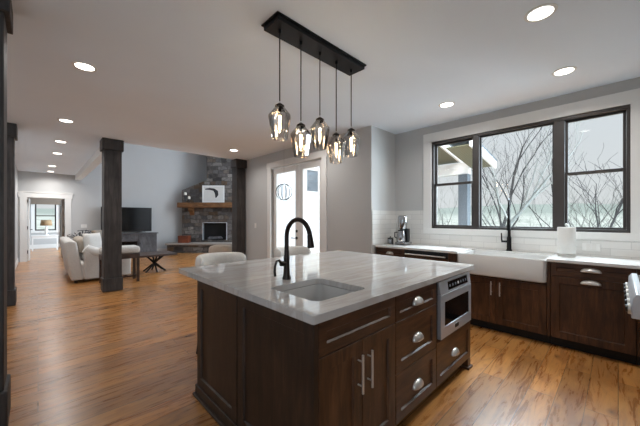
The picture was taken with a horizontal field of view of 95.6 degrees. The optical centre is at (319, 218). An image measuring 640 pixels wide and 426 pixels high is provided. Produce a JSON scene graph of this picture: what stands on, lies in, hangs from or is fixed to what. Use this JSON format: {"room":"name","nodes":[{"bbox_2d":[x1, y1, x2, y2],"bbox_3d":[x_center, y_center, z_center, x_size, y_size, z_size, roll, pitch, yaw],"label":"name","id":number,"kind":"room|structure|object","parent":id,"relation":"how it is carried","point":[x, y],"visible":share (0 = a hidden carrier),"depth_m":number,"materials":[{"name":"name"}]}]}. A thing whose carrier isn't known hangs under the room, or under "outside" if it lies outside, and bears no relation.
{"room":"kitchen","nodes":[
{"label":"kitchen","id":0,"kind":"room"},
{"bbox_2d":[15,165,17,261],"bbox_3d":[-7.205,-0.060,6.663,0.160,2.800,6.000,0,0,-44],"label":"wall","id":1,"kind":"structure","parent":0,"point":[16,170],"depth_m":8.28,"materials":[{"name":"grey paint"}]},
{"bbox_2d":[27,204,60,244],"bbox_3d":[-12.314,-0.010,13.237,5.200,2.700,0.150,0,0,-44],"label":"wall","id":2,"kind":"structure","parent":0,"point":[48,240],"depth_m":13.01,"materials":[{"name":"grey paint"}]},
{"bbox_2d":[27,244,60,248],"bbox_3d":[-12.257,1.250,13.178,5.000,0.180,0.015,0,0,-44],"label":"baseboard","id":3,"kind":"structure","parent":2,"relation":"attached to","point":[40,246],"depth_m":13.04,"materials":[{"name":"white paint"}]},
{"bbox_2d":[31,204,59,232],"bbox_3d":[-12.387,-0.120,13.097,0.940,1.520,0.110,0,0,-44],"label":"window","id":4,"kind":"structure","parent":2,"relation":"in","point":[33,206],"depth_m":13.02,"materials":[{"name":"white paint"}]},
{"bbox_2d":[18,143,206,261],"bbox_3d":[-6.753,-1.010,11.392,7.400,4.700,0.150,0,0,-44],"label":"wall","id":5,"kind":"structure","parent":0,"point":[154,178],"depth_m":11.19,"materials":[{"name":"grey paint"}]},
{"bbox_2d":[27,198,32,260],"bbox_3d":[-9.376,0.345,9.378,0.111,1.970,1.000,0,0,-44],"label":"door","id":6,"kind":"structure","parent":5,"relation":"in","point":[28,199],"depth_m":9.14,"materials":[{"name":"white paint"}]},
{"bbox_2d":[61,199,64,257],"bbox_3d":[-8.810,0.345,9.928,0.050,1.970,1.000,0,0,-44],"label":"door","id":7,"kind":"structure","parent":5,"relation":"in","point":[62,200],"depth_m":9.72,"materials":[{"name":"black"}]},
{"bbox_2d":[75,147,101,179],"bbox_3d":[-6.126,-1.379,7.705,0.160,0.159,5.990,0,0,-44],"label":"trim","id":8,"kind":"structure","parent":5,"relation":"attached to","point":[95,159],"depth_m":7.25,"materials":[{"name":"white paint"}]},
{"bbox_2d":[267,149,327,257],"bbox_3d":[-0.536,0.045,5.909,0.029,2.590,1.920,0,0,-44],"label":"door frame","id":9,"kind":"structure","parent":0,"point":[322,154],"depth_m":5.42,"materials":[{"name":"white paint"}]},
{"bbox_2d":[7,0,639,174],"bbox_3d":[-3.528,-1.520,4.381,8.250,0.120,14.400,0,0,-44],"label":"ceiling","id":10,"kind":"structure","parent":0,"point":[201,77],"depth_m":2.77,"materials":[{"name":"paint"}]},
{"bbox_2d":[57,118,73,122],"bbox_3d":[-3.787,-1.456,4.324,0.194,0.006,0.194,0,0,-44],"label":"recessed light","id":11,"kind":"object","parent":10,"relation":"in","point":[59,119],"visible":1,"depth_m":4.31,"materials":[{"name":"white paint"}]},
{"bbox_2d":[72,61,96,71],"bbox_3d":[-2.258,-1.456,2.784,0.194,0.006,0.194,0,0,-44],"label":"recessed light","id":12,"kind":"object","parent":10,"relation":"in","point":[84,66],"visible":1,"depth_m":2.78,"materials":[{"name":"white paint"}]},
{"bbox_2d":[276,184,291,199],"bbox_3d":[-0.725,-0.912,5.837,0.340,1.096,0.340,0,0,11],"label":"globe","id":13,"kind":"object","parent":10,"relation":"hanging from","point":[289,196],"visible":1,"depth_m":5.80,"materials":[{"name":"black metal"}]},
{"bbox_2d":[261,11,365,163],"bbox_3d":[-0.001,-0.977,2.468,1.030,0.964,0.210,0,0,-44],"label":"pendant chandelier","id":14,"kind":"object","parent":10,"relation":"hanging from","point":[278,25],"visible":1,"depth_m":2.38,"materials":[{"name":"black metal"}]},
{"bbox_2d":[439,101,454,107],"bbox_3d":[1.622,-1.456,3.711,0.194,0.006,0.194,0,0,-44],"label":"recessed light","id":15,"kind":"object","parent":10,"relation":"in","point":[444,104],"visible":1,"depth_m":3.70,"materials":[{"name":"white paint"}]},
{"bbox_2d":[524,3,557,22],"bbox_3d":[1.565,-1.456,2.059,0.194,0.006,0.194,0,0,-44],"label":"recessed light","id":16,"kind":"object","parent":10,"relation":"in","point":[541,12],"visible":1,"depth_m":2.05,"materials":[{"name":"white paint"}]},
{"bbox_2d":[552,66,576,75],"bbox_3d":[2.417,-1.456,2.872,0.194,0.006,0.194,0,0,-44],"label":"recessed light","id":17,"kind":"object","parent":10,"relation":"in","point":[565,70],"visible":1,"depth_m":2.87,"materials":[{"name":"white paint"}]},
{"bbox_2d":[7,247,639,425],"bbox_3d":[-4.674,1.400,7.102,10.400,0.120,19.900,0,0,-44],"label":"floor","id":18,"kind":"structure","parent":0,"point":[79,354],"depth_m":2.61,"materials":[{"name":"brown wood"}]},
{"bbox_2d":[0,0,12,425],"bbox_3d":[-2.197,-0.060,1.843,0.326,2.798,0.326,0,0,-44],"label":"timber post","id":19,"kind":"object","parent":18,"relation":"on","point":[6,11],"visible":1,"depth_m":1.84,"materials":[{"name":"brown wood"}]},
{"bbox_2d":[7,122,17,306],"bbox_3d":[-4.901,-0.060,4.469,0.326,2.798,0.326,0,0,-44],"label":"timber post","id":20,"kind":"object","parent":18,"relation":"on","point":[12,130],"visible":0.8,"depth_m":4.44,"materials":[{"name":"brown wood"}]},
{"bbox_2d":[31,235,58,250],"bbox_3d":[-11.624,1.020,12.269,0.840,0.640,0.400,0,0,-44],"label":"console desk","id":21,"kind":"object","parent":18,"relation":"on","point":[32,236],"visible":0.99,"depth_m":12.10,"materials":[{"name":"white paint"}]},
{"bbox_2d":[40,220,51,234],"bbox_3d":[-11.603,0.379,12.290,0.384,0.640,0.380,0,0,-44],"label":"table lamp","id":22,"kind":"object","parent":21,"relation":"on","point":[46,223],"visible":0.98,"depth_m":12.21,"materials":[{"name":"beige fabric"}]},
{"bbox_2d":[18,191,72,261],"bbox_3d":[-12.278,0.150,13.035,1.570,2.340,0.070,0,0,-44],"label":"door frame","id":23,"kind":"structure","parent":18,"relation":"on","point":[49,201],"depth_m":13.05,"materials":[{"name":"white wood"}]},
{"bbox_2d":[59,236,130,282],"bbox_3d":[-5.449,0.890,6.976,1.145,0.900,2.110,0,0,-44],"label":"sofa","id":24,"kind":"object","parent":18,"relation":"on","point":[80,263],"visible":0.67,"depth_m":6.12,"materials":[{"name":"fabric"}]},
{"bbox_2d":[76,237,83,252],"bbox_3d":[-5.448,0.610,6.642,0.210,0.340,0.440,0,0,-44],"label":"cushion","id":25,"kind":"object","parent":24,"relation":"on","point":[80,245],"depth_m":6.47,"materials":[{"name":"beige fabric"}]},
{"bbox_2d":[82,233,101,247],"bbox_3d":[-5.079,0.540,6.485,0.203,0.431,0.440,0,0,7],"label":"throw pillow","id":26,"kind":"object","parent":24,"relation":"on","point":[94,239],"visible":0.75,"depth_m":6.41,"materials":[{"name":"fabric"}]},
{"bbox_2d":[91,230,101,239],"bbox_3d":[-5.221,0.510,6.947,0.224,0.484,0.500,0,0,2],"label":"throw pillow","id":27,"kind":"object","parent":24,"relation":"on","point":[92,231],"visible":0.11,"depth_m":6.83,"materials":[{"name":"beige fabric"}]},
{"bbox_2d":[100,137,123,292],"bbox_3d":[-3.904,-0.060,5.438,0.326,2.798,0.326,0,0,-44],"label":"timber post","id":28,"kind":"object","parent":18,"relation":"on","point":[111,149],"visible":1,"depth_m":5.33,"materials":[{"name":"brown wood"}]},
{"bbox_2d":[99,245,139,282],"bbox_3d":[-4.228,0.963,6.127,0.680,0.755,0.420,0,0,-44],"label":"bench","id":29,"kind":"object","parent":18,"relation":"on","point":[128,251],"visible":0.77,"depth_m":6.13,"materials":[{"name":"white fabric"}]},
{"bbox_2d":[99,245,139,253],"bbox_3d":[-4.228,0.662,6.127,0.680,0.154,0.420,0,0,-44],"label":"cushion","id":30,"kind":"object","parent":29,"relation":"on","point":[126,249],"depth_m":6.09,"materials":[{"name":"fabric"}]},
{"bbox_2d":[122,232,157,252],"bbox_3d":[-7.073,0.938,10.587,2.000,0.805,0.489,0,0,-44],"label":"stand","id":31,"kind":"object","parent":18,"relation":"on","point":[147,242],"visible":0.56,"depth_m":10.78,"materials":[{"name":"grey wood"}]},
{"bbox_2d":[101,207,151,232],"bbox_3d":[-7.051,0.061,10.621,1.570,0.944,0.264,0,0,-44],"label":"television","id":32,"kind":"object","parent":31,"relation":"on","point":[134,219],"visible":0.66,"depth_m":10.78,"materials":[{"name":"black plastic"}]},
{"bbox_2d":[139,251,177,272],"bbox_3d":[-4.238,1.120,7.428,0.840,0.471,0.840,0,0,-44],"label":"coffee table","id":33,"kind":"object","parent":18,"relation":"on","point":[153,254],"visible":0.84,"depth_m":7.34,"materials":[{"name":"brown wood"}]},
{"bbox_2d":[165,156,232,252],"bbox_3d":[-4.500,-1.005,11.735,3.040,4.690,0.970,0,0,0],"label":"stone fireplace","id":34,"kind":"object","parent":18,"relation":"on","point":[208,224],"visible":0.62,"depth_m":11.90,"materials":[{"name":"grey stone"}]},
{"bbox_2d":[178,236,190,242],"bbox_3d":[-5.430,0.829,11.620,0.410,0.280,0.270,0,0,0],"label":"wooden box","id":35,"kind":"object","parent":34,"relation":"on","point":[181,239],"visible":1,"depth_m":11.49,"materials":[{"name":"red wood"}]},
{"bbox_2d":[202,185,223,201],"bbox_3d":[-4.350,-0.996,11.825,0.900,0.700,0.030,0,0,0],"label":"framed picture","id":36,"kind":"object","parent":34,"relation":"on","point":[210,193],"visible":0.91,"depth_m":11.82,"materials":[{"name":"white paper"}]},
{"bbox_2d":[208,245,231,252],"bbox_3d":[-2.524,0.998,7.518,0.695,0.690,0.628,0,0,-7],"label":"armchair","id":37,"kind":"object","parent":18,"relation":"on","point":[215,248],"visible":0.34,"depth_m":7.24,"materials":[{"name":"beige fabric"}]},
{"bbox_2d":[195,252,246,353],"bbox_3d":[-0.964,0.850,2.885,0.505,0.984,0.493,0,0,-44],"label":"bar stool","id":38,"kind":"object","parent":18,"relation":"on","point":[218,257],"visible":0.38,"depth_m":3.02,"materials":[{"name":"white fabric"}]},
{"bbox_2d":[230,159,246,253],"bbox_3d":[-2.035,-0.060,7.261,0.296,2.798,0.296,0,0,-44],"label":"timber post","id":39,"kind":"object","parent":18,"relation":"on","point":[238,166],"visible":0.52,"depth_m":7.17,"materials":[{"name":"brown wood"}]},
{"bbox_2d":[192,280,317,425],"bbox_3d":[-0.482,0.900,1.739,0.054,0.878,1.345,0,0,-44],"label":"island end panel","id":40,"kind":"object","parent":18,"relation":"on","point":[257,365],"visible":0.91,"depth_m":1.65,"materials":[{"name":"brown wood"}]},
{"bbox_2d":[274,246,310,256],"bbox_3d":[-0.311,0.850,3.548,0.505,0.984,0.493,0,0,-44],"label":"bar stool","id":41,"kind":"object","parent":18,"relation":"on","point":[293,250],"visible":0.31,"depth_m":3.71,"materials":[{"name":"white fabric"}]},
{"bbox_2d":[318,297,394,425],"bbox_3d":[0.018,0.900,1.727,0.641,0.879,0.668,0,0,-44],"label":"base cabinet","id":42,"kind":"object","parent":18,"relation":"on","point":[356,349],"visible":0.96,"depth_m":1.49,"materials":[{"name":"brown wood"}]},
{"bbox_2d":[376,247,404,256],"bbox_3d":[1.259,0.895,4.621,0.612,0.889,0.495,0,0,-44],"label":"base cabinet","id":43,"kind":"object","parent":18,"relation":"on","point":[380,251],"visible":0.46,"depth_m":4.41,"materials":[{"name":"brown wood"}]},
{"bbox_2d":[395,283,435,424],"bbox_3d":[0.443,0.900,2.151,0.557,0.879,0.653,0,0,-44],"label":"base cabinet","id":44,"kind":"object","parent":18,"relation":"on","point":[415,310],"visible":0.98,"depth_m":1.90,"materials":[{"name":"brown wood"}]},
{"bbox_2d":[405,250,447,261],"bbox_3d":[1.648,0.897,4.208,0.615,0.884,0.630,0,0,-44],"label":"dishwasher","id":45,"kind":"object","parent":18,"relation":"on","point":[437,256],"visible":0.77,"depth_m":4.00,"materials":[{"name":"black metal"}]},
{"bbox_2d":[448,253,457,262],"bbox_3d":[1.920,0.895,3.959,0.570,0.888,0.100,0,0,-44],"label":"filler panel","id":46,"kind":"object","parent":18,"relation":"on","point":[452,257],"visible":0.17,"depth_m":3.76,"materials":[{"name":"brown wood"}]},
{"bbox_2d":[375,244,472,253],"bbox_3d":[1.526,0.435,4.349,0.616,0.030,1.259,0,0,-44],"label":"countertop","id":47,"kind":"structure","parent":46,"relation":"on","point":[431,248],"depth_m":4.18,"materials":[{"name":"white stone"}]},
{"bbox_2d":[386,243,412,245],"bbox_3d":[1.262,0.414,4.669,0.260,0.010,0.385,0,0,-44],"label":"serving tray","id":48,"kind":"object","parent":47,"relation":"on","point":[386,243],"visible":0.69,"depth_m":4.57,"materials":[{"name":"metal"}]},
{"bbox_2d":[387,236,393,243],"bbox_3d":[1.152,0.351,4.740,0.100,0.115,0.099,0,0,-44],"label":"sugar canister","id":49,"kind":"object","parent":48,"relation":"on","point":[390,240],"visible":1,"depth_m":4.70,"materials":[{"name":"metal"}]},
{"bbox_2d":[394,216,411,244],"bbox_3d":[1.307,0.180,4.623,0.220,0.451,0.227,0,0,-44],"label":"coffee maker","id":50,"kind":"object","parent":48,"relation":"on","point":[403,235],"visible":1,"depth_m":4.56,"materials":[{"name":"metal"}]},
{"bbox_2d":[398,216,406,228],"bbox_3d":[1.313,0.066,4.617,0.152,0.202,0.152,0,0,-44],"label":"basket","id":51,"kind":"object","parent":50,"relation":"on","point":[402,220],"depth_m":4.56,"materials":[{"name":"metal"}]},
{"bbox_2d":[436,271,472,387],"bbox_3d":[0.901,0.900,2.597,0.717,0.879,0.653,0,0,-44],"label":"base cabinet","id":52,"kind":"object","parent":18,"relation":"on","point":[453,351],"visible":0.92,"depth_m":2.35,"materials":[{"name":"brown wood"}]},
{"bbox_2d":[436,272,470,339],"bbox_3d":[0.915,0.694,2.575,0.665,0.431,0.584,0,0,-44],"label":"microwave","id":53,"kind":"object","parent":52,"relation":"in","point":[453,294],"visible":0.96,"depth_m":2.32,"materials":[{"name":"silver metal"}]},
{"bbox_2d":[470,274,547,342],"bbox_3d":[2.267,1.014,3.581,0.616,0.652,0.922,0,0,-44],"label":"base cabinet","id":54,"kind":"object","parent":18,"relation":"on","point":[511,306],"visible":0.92,"depth_m":3.31,"materials":[{"name":"brown wood"}]},
{"bbox_2d":[547,262,550,343],"bbox_3d":[2.609,0.895,3.251,0.570,0.888,0.025,0,0,-44],"label":"filler panel","id":55,"kind":"object","parent":18,"relation":"on","point":[548,263],"visible":0.42,"depth_m":3.06,"materials":[{"name":"brown wood"}]},
{"bbox_2d":[472,248,553,255],"bbox_3d":[2.464,0.435,3.753,0.100,0.030,0.901,0,0,-44],"label":"countertop","id":56,"kind":"structure","parent":55,"relation":"on","point":[523,252],"depth_m":3.69,"materials":[{"name":"white stone"}]},
{"bbox_2d":[501,198,511,250],"bbox_3d":[2.375,0.081,3.698,0.125,0.676,0.248,0,0,34],"label":"faucet","id":57,"kind":"object","parent":56,"relation":"on","point":[508,241],"visible":1,"depth_m":3.73,"materials":[{"name":"black metal"}]},
{"bbox_2d":[551,262,636,363],"bbox_3d":[2.824,0.895,3.012,0.612,0.889,0.612,0,0,-44],"label":"base cabinet","id":58,"kind":"object","parent":18,"relation":"on","point":[589,315],"visible":1,"depth_m":2.81,"materials":[{"name":"brown wood"}]},
{"bbox_2d":[624,273,639,319],"bbox_3d":[2.251,0.870,1.688,0.900,0.940,0.662,0,0,-44],"label":"range","id":59,"kind":"object","parent":18,"relation":"on","point":[632,287],"visible":1,"depth_m":1.71,"materials":[{"name":"silver metal"}]},
{"bbox_2d":[636,269,639,364],"bbox_3d":[3.250,0.895,2.597,0.578,0.889,0.572,0,0,-44],"label":"base cabinet","id":60,"kind":"object","parent":18,"relation":"on","point":[638,270],"visible":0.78,"depth_m":2.60,"materials":[{"name":"brown wood"}]},
{"bbox_2d":[547,254,639,268],"bbox_3d":[3.017,0.435,2.816,0.616,0.030,1.212,0,0,-44],"label":"countertop","id":61,"kind":"structure","parent":60,"relation":"on","point":[579,259],"depth_m":2.90,"materials":[{"name":"white stone"}]},
{"bbox_2d":[458,250,550,282],"bbox_3d":[2.232,0.557,3.528,0.540,0.245,0.894,0,0,-44],"label":"sink","id":62,"kind":"object","parent":61,"relation":"in","point":[516,266],"visible":0.8,"depth_m":3.32,"materials":[{"name":"white ceramic"}]},
{"bbox_2d":[557,223,575,256],"bbox_3d":[2.732,0.236,3.215,0.160,0.365,0.160,0,0,-44],"label":"paper towel holder","id":63,"kind":"object","parent":61,"relation":"on","point":[566,236],"visible":1,"depth_m":3.15,"materials":[{"name":"white paper"}]},
{"bbox_3d":[-0.002,0.900,2.653,1.904,0.878,0.683,0,0,-44],"label":"panel","id":64,"kind":"object","parent":18,"relation":"on","visible":0},
{"bbox_2d":[179,250,473,324],"bbox_3d":[0.108,0.440,2.544,2.005,0.040,1.673,0,0,-44],"label":"countertop","id":65,"kind":"structure","parent":64,"relation":"on","point":[374,278],"depth_m":2.04,"materials":[{"name":"white stone"}]},
{"bbox_2d":[273,217,314,279],"bbox_3d":[-0.172,0.205,1.895,0.132,0.427,0.303,0,0,-44],"label":"gooseneck faucet","id":66,"kind":"object","parent":65,"relation":"on","point":[310,243],"visible":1,"depth_m":1.98,"materials":[{"name":"black metal"}]},
{"bbox_2d":[281,284,354,300],"bbox_3d":[-0.013,0.543,1.756,0.490,0.164,0.485,0,0,-44],"label":"island sink","id":67,"kind":"object","parent":65,"relation":"in","point":[315,292],"visible":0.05,"depth_m":1.98,"materials":[{"name":"silver metal"}]},
{"bbox_3d":[-6.634,0.995,8.056,0.520,0.690,0.520,0,0,-44],"label":"side table","id":68,"kind":"object","parent":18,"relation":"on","visible":0},
{"bbox_2d":[67,230,90,237],"bbox_3d":[-6.613,0.481,8.064,0.678,0.336,0.789,0,0,1],"label":"arrangement","id":69,"kind":"object","parent":68,"relation":"on","point":[71,236],"visible":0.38,"depth_m":7.99,"materials":[{"name":"black plastic"}]},
{"bbox_2d":[361,125,394,253],"bbox_3d":[1.059,-0.060,4.935,0.900,2.800,0.200,0,0,-44],"label":"wall","id":70,"kind":"structure","parent":0,"point":[377,145],"depth_m":4.67,"materials":[{"name":"grey paint"}]},
{"bbox_2d":[245,128,360,260],"bbox_3d":[-0.569,-0.060,6.107,0.200,2.800,3.750,0,0,-44],"label":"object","id":71,"kind":"structure","parent":70,"relation":"in","point":[343,179],"depth_m":5.24,"materials":[{"name":"grey paint"}]},
{"bbox_2d":[299,160,320,251],"bbox_3d":[-0.161,0.115,5.649,0.045,2.430,0.705,0,0,-44],"label":"door","id":72,"kind":"structure","parent":71,"relation":"attached to","point":[313,164],"depth_m":5.81,"materials":[{"name":"white paint"}]},
{"bbox_2d":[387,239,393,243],"bbox_3d":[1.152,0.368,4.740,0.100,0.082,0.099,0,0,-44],"label":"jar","id":73,"kind":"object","parent":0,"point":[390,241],"depth_m":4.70,"materials":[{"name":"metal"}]},
{"bbox_2d":[395,77,639,258],"bbox_3d":[2.879,-0.060,3.566,0.200,2.800,4.300,0,0,-44],"label":"wall","id":74,"kind":"structure","parent":0,"point":[408,145],"depth_m":4.69,"materials":[{"name":"grey paint"}]},
{"bbox_2d":[372,210,639,258],"bbox_3d":[2.242,0.144,3.582,0.689,0.549,3.389,0,0,-44],"label":"backsplash","id":75,"kind":"structure","parent":74,"relation":"attached to","point":[384,223],"depth_m":4.10,"materials":[{"name":"white tile"}]},
{"bbox_2d":[582,243,600,250],"bbox_3d":[3.029,0.320,3.238,0.010,0.085,0.150,0,0,-44],"label":"wall outlet","id":76,"kind":"object","parent":75,"relation":"attached to","point":[585,246],"visible":1,"depth_m":3.24,"materials":[{"name":"white paint"}]},
{"bbox_2d":[423,88,639,241],"bbox_3d":[2.546,-0.551,3.842,0.152,1.578,2.400,0,0,-44],"label":"window","id":77,"kind":"structure","parent":74,"relation":"in","point":[631,116],"depth_m":3.47,"materials":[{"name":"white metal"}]},
{"label":"outside","id":78,"kind":"structure","parent":0,"visible":0},
{"bbox_2d":[274,164,318,252],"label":"door","id":79,"kind":"structure","parent":78,"point":[286,207],"depth_m":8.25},
{"bbox_2d":[305,168,318,217],"bbox_3d":[-0.233,-0.775,8.818,0.600,1.530,0.030,0,0,-44],"label":"window","id":80,"kind":"structure","parent":79,"relation":"in","point":[311,174],"depth_m":8.80,"materials":[{"name":"glass"}]},
{"bbox_2d":[307,193,317,215],"bbox_3d":[-0.238,-0.420,8.822,0.460,0.680,0.014,0,0,-44],"label":"door glass","id":81,"kind":"object","parent":80,"relation":"attached to","point":[312,198],"depth_m":8.82,"materials":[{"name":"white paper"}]},
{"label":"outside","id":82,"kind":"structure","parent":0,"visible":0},
{"bbox_3d":[1.506,1.465,7.532,4.740,0.150,4.300,0,0,-44],"label":"floor","id":83,"kind":"structure","parent":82,"visible":0},
{"bbox_2d":[458,174,470,224],"bbox_3d":[3.958,0.095,7.950,0.300,2.590,0.300,0,0,-44],"label":"porch post","id":84,"kind":"object","parent":83,"relation":"on","point":[464,190],"visible":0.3,"depth_m":7.87,"materials":[{"name":"wood"}]},
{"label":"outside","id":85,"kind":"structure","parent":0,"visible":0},
{"bbox_2d":[36,203,622,228],"bbox_3d":[-1.355,-0.969,4.262,384.400,14.617,384.400,0,0,-44],"label":"hillside","id":86,"kind":"structure","parent":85,"point":[39,211],"depth_m":91.05,"materials":[{"name":"white snow"}]},
{"bbox_2d":[437,164,457,224],"bbox_3d":[6.746,0.607,15.088,3.397,7.480,3.314,0,0,-37],"label":"bare tree","id":87,"kind":"object","parent":86,"relation":"on","point":[439,211],"visible":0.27,"depth_m":14.82,"materials":[{"name":"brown plant"}]},
{"bbox_2d":[471,134,517,225],"bbox_3d":[10.250,-1.397,18.506,3.765,13.891,7.149,0,0,30],"label":"bare tree","id":88,"kind":"object","parent":86,"relation":"on","point":[511,134],"visible":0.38,"depth_m":17.39,"materials":[{"name":"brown plant"}]},
{"bbox_2d":[482,175,541,225],"bbox_3d":[13.387,1.012,21.648,5.459,10.677,3.436,0,0,-17],"label":"bare tree","id":89,"kind":"object","parent":86,"relation":"on","point":[484,175],"visible":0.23,"depth_m":21.39,"materials":[{"name":"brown plant"}]},
{"bbox_2d":[482,126,551,225],"bbox_3d":[8.227,-2.245,11.527,6.189,11.194,3.038,0,0,18],"label":"bare tree","id":90,"kind":"object","parent":86,"relation":"on","point":[512,190],"visible":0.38,"depth_m":11.03,"materials":[{"name":"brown plant"}]},
{"bbox_2d":[513,197,551,226],"bbox_3d":[20.164,1.583,28.158,4.653,9.547,5.938,0,0,39],"label":"bare tree","id":91,"kind":"object","parent":86,"relation":"on","point":[527,197],"visible":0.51,"depth_m":27.93,"materials":[{"name":"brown plant"}]},
{"bbox_2d":[482,122,583,225],"bbox_3d":[5.477,-0.809,7.860,2.698,3.979,1.984,0,0,41],"label":"bare tree","id":92,"kind":"object","parent":86,"relation":"on","point":[525,204],"visible":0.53,"depth_m":7.71,"materials":[{"name":"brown plant"}]},
{"bbox_2d":[497,130,585,226],"bbox_3d":[17.464,-0.518,23.301,5.718,13.742,7.734,0,0,37],"label":"bare tree","id":93,"kind":"object","parent":86,"relation":"on","point":[529,130],"visible":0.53,"depth_m":22.36,"materials":[{"name":"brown plant"}]},
{"bbox_2d":[540,169,622,226],"bbox_3d":[13.188,1.823,13.996,4.672,9.051,4.179,0,0,16],"label":"bare tree","id":94,"kind":"object","parent":86,"relation":"on","point":[546,169],"visible":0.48,"depth_m":13.59,"materials":[{"name":"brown plant"}]},
{"bbox_2d":[550,150,622,226],"bbox_3d":[7.984,0.335,7.604,2.321,6.029,3.479,0,0,-21],"label":"bare tree","id":95,"kind":"object","parent":86,"relation":"on","point":[617,212],"visible":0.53,"depth_m":7.68,"materials":[{"name":"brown plant"}]},
{"bbox_2d":[568,162,622,226],"bbox_3d":[21.268,0.810,21.802,5.230,11.086,5.341,0,0,-9],"label":"bare tree","id":96,"kind":"object","parent":86,"relation":"on","point":[572,162],"visible":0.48,"depth_m":21.70,"materials":[{"name":"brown plant"}]},
{"bbox_2d":[570,143,622,227],"bbox_3d":[10.154,0.964,9.147,3.285,6.777,4.548,0,0,20],"label":"bare tree","id":97,"kind":"object","parent":86,"relation":"on","point":[615,189],"visible":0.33,"depth_m":9.76,"materials":[{"name":"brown plant"}]},
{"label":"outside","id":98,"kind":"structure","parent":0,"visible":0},
{"bbox_2d":[438,144,462,164],"bbox_3d":[2.492,-1.835,8.310,2.160,0.611,2.360,0,0,-44],"label":"trim","id":99,"kind":"structure","parent":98,"point":[445,156],"depth_m":7.87,"materials":[{"name":"white paint"}]},
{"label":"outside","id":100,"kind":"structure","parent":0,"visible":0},
{"bbox_2d":[446,141,496,168],"bbox_3d":[3.748,-1.551,7.090,1.860,0.518,0.560,0,0,-44],"label":"trim","id":101,"kind":"structure","parent":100,"point":[463,150],"depth_m":6.89,"materials":[{"name":"white paint"}]},
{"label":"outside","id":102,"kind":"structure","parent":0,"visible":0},
{"bbox_2d":[438,163,470,176],"bbox_3d":[2.801,-1.365,9.140,0.160,0.310,3.600,0,0,-44],"label":"trim","id":103,"kind":"structure","parent":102,"point":[459,168],"depth_m":8.08,"materials":[{"name":"white paint"}]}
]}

